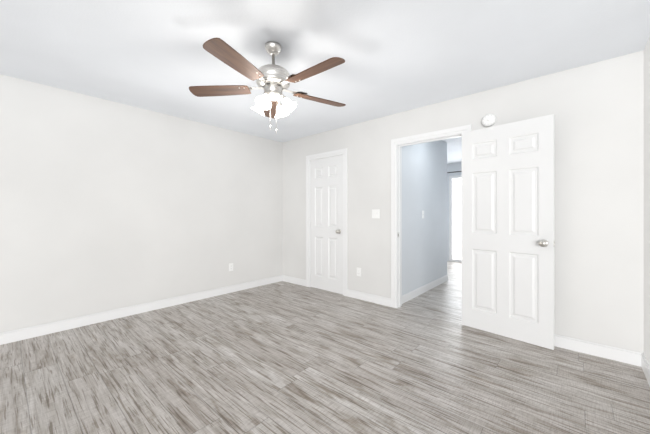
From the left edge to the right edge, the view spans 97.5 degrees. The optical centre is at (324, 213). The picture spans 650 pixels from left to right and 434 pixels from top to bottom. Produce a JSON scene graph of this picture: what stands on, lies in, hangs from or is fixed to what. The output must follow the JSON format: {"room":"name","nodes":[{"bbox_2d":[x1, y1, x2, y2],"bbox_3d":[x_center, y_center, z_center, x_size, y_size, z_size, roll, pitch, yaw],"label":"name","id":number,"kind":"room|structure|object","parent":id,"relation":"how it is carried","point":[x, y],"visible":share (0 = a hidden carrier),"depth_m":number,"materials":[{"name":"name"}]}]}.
{"room":"empty bedroom","nodes":[
{"label":"empty bedroom","id":0,"kind":"room"},
{"bbox_2d":[0,74,282,332],"bbox_3d":[-2.070,-0.042,3.630,0.120,2.440,4.090,0,0,41],"label":"wall","id":1,"kind":"structure","parent":0,"point":[106,205],"depth_m":3.24,"materials":[{"name":"grey paint"}]},
{"bbox_2d":[0,275,283,344],"bbox_3d":[-2.020,1.125,3.586,0.014,0.106,3.850,0,0,41],"label":"baseboard","id":2,"kind":"structure","parent":1,"relation":"attached to","point":[53,327],"depth_m":3.23,"materials":[{"name":"white wood"}]},
{"bbox_2d":[229,263,232,270],"bbox_3d":[-1.409,0.798,4.280,0.009,0.116,0.072,0,0,41],"label":"electrical outlet","id":3,"kind":"object","parent":1,"relation":"attached to","point":[230,266],"visible":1,"depth_m":4.28,"materials":[{"name":"white plastic"}]},
{"bbox_2d":[0,261,649,433],"bbox_3d":[0.986,1.228,3.697,4.610,0.100,8.240,0,0,41],"label":"floor","id":4,"kind":"structure","parent":0,"point":[282,357],"depth_m":2.08,"materials":[{"name":"laminate"}]},
{"bbox_2d":[0,0,649,163],"bbox_3d":[0.986,-1.322,3.697,4.610,0.120,8.240,0,0,41],"label":"ceiling","id":5,"kind":"structure","parent":0,"point":[398,56],"depth_m":2.17,"materials":[{"name":"white paint"}]},
{"bbox_2d":[189,38,345,133],"bbox_3d":[-0.350,-0.933,2.113,1.192,0.657,1.239,0,0,41],"label":"fan","id":6,"kind":"object","parent":5,"relation":"hanging from","point":[273,81],"visible":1,"depth_m":2.06,"materials":[{"name":"brown wood"}]},
{"bbox_2d":[402,140,446,294],"bbox_3d":[1.516,-0.042,4.409,0.120,2.440,1.830,0,0,41],"label":"wall","id":7,"kind":"structure","parent":0,"point":[424,189],"depth_m":4.29,"materials":[{"name":"paint"}]},
{"bbox_2d":[402,275,447,303],"bbox_3d":[1.570,1.125,4.371,0.016,0.106,1.844,0,0,41],"label":"baseboard","id":8,"kind":"structure","parent":7,"relation":"attached to","point":[406,297],"depth_m":4.21,"materials":[{"name":"white wood"}]},
{"bbox_2d":[447,162,461,260],"bbox_3d":[3.579,-0.042,6.824,2.370,2.440,0.120,0,0,41],"label":"wall","id":9,"kind":"structure","parent":0,"point":[452,167],"depth_m":7.16,"materials":[{"name":"paint"}]},
{"bbox_2d":[447,171,461,261],"bbox_3d":[3.523,0.068,6.738,1.400,2.220,0.079,0,0,41],"label":"room window","id":10,"kind":"structure","parent":9,"relation":"in","point":[455,218],"depth_m":7.04,"materials":[{"name":"white"}]},
{"bbox_2d":[283,50,643,353],"bbox_3d":[0.926,-0.042,3.629,4.370,2.440,0.120,0,0,41],"label":"wall","id":11,"kind":"structure","parent":0,"point":[596,109],"depth_m":2.48,"materials":[{"name":"grey paint"}]},
{"bbox_2d":[284,275,305,285],"bbox_3d":[-0.517,1.125,4.815,0.564,0.106,0.016,0,0,41],"label":"baseboard","id":12,"kind":"structure","parent":11,"relation":"attached to","point":[298,281],"depth_m":4.79,"materials":[{"name":"white wood"}]},
{"bbox_2d":[310,155,342,293],"bbox_3d":[0.025,0.155,4.373,0.669,2.030,0.167,0,0,41],"label":"closet door","id":13,"kind":"structure","parent":11,"relation":"in","point":[326,224],"depth_m":4.35,"materials":[{"name":"white paint"}]},
{"bbox_2d":[306,148,346,295],"bbox_3d":[0.045,0.118,4.399,0.830,2.120,0.136,0,0,41],"label":"trim","id":14,"kind":"structure","parent":11,"relation":"attached to","point":[343,152],"depth_m":4.26,"materials":[{"name":"white wood"}]},
{"bbox_2d":[357,268,360,275],"bbox_3d":[0.468,0.803,3.949,0.072,0.116,0.009,0,0,41],"label":"electrical outlet","id":15,"kind":"object","parent":11,"relation":"attached to","point":[358,271],"visible":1,"depth_m":3.94,"materials":[{"name":"white plastic"}]},
{"bbox_2d":[347,289,390,306],"bbox_3d":[0.579,1.125,3.847,0.700,0.106,0.014,0,0,41],"label":"baseboard","id":16,"kind":"structure","parent":11,"relation":"attached to","point":[368,297],"depth_m":3.82,"materials":[{"name":"white wood"}]},
{"bbox_2d":[372,209,379,217],"bbox_3d":[0.667,-0.002,3.766,0.118,0.118,0.020,0,0,41],"label":"light switch","id":17,"kind":"object","parent":11,"relation":"attached to","point":[375,213],"visible":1,"depth_m":3.77,"materials":[{"name":"white plastic"}]},
{"bbox_2d":[391,124,471,307],"bbox_3d":[1.231,0.118,3.351,0.935,2.120,0.136,0,0,41],"label":"trim","id":18,"kind":"structure","parent":11,"relation":"attached to","point":[397,144],"depth_m":3.58,"materials":[{"name":"white wood"}]},
{"bbox_2d":[482,114,495,126],"bbox_3d":[1.652,-0.947,2.880,0.132,0.132,0.042,0,0,41],"label":"smoke detector","id":19,"kind":"object","parent":11,"relation":"attached to","point":[488,120],"visible":1,"depth_m":2.86,"materials":[{"name":"white plastic"}]},
{"bbox_2d":[462,114,554,349],"bbox_3d":[1.718,0.155,2.746,0.167,2.030,0.779,0,0,-43],"label":"door","id":20,"kind":"structure","parent":11,"relation":"in","point":[508,243],"depth_m":2.69,"materials":[{"name":"white paint"}]},
{"bbox_2d":[554,334,640,366],"bbox_3d":[1.990,1.125,2.598,1.201,0.106,0.014,0,0,41],"label":"baseboard","id":21,"kind":"structure","parent":11,"relation":"attached to","point":[606,351],"depth_m":2.35,"materials":[{"name":"white wood"}]},
{"bbox_2d":[644,36,649,365],"bbox_3d":[1.298,-0.042,0.730,0.210,2.440,3.970,0,0,41],"label":"wall","id":22,"kind":"structure","parent":0,"point":[647,201],"depth_m":2.08,"materials":[{"name":"white paint"}]},
{"bbox_2d":[641,353,649,385],"bbox_3d":[1.185,1.125,0.770,0.014,0.106,3.820,0,0,41],"label":"baseboard","id":23,"kind":"structure","parent":22,"relation":"attached to","point":[645,366],"depth_m":2.01,"materials":[{"name":"white wood"}]}
]}

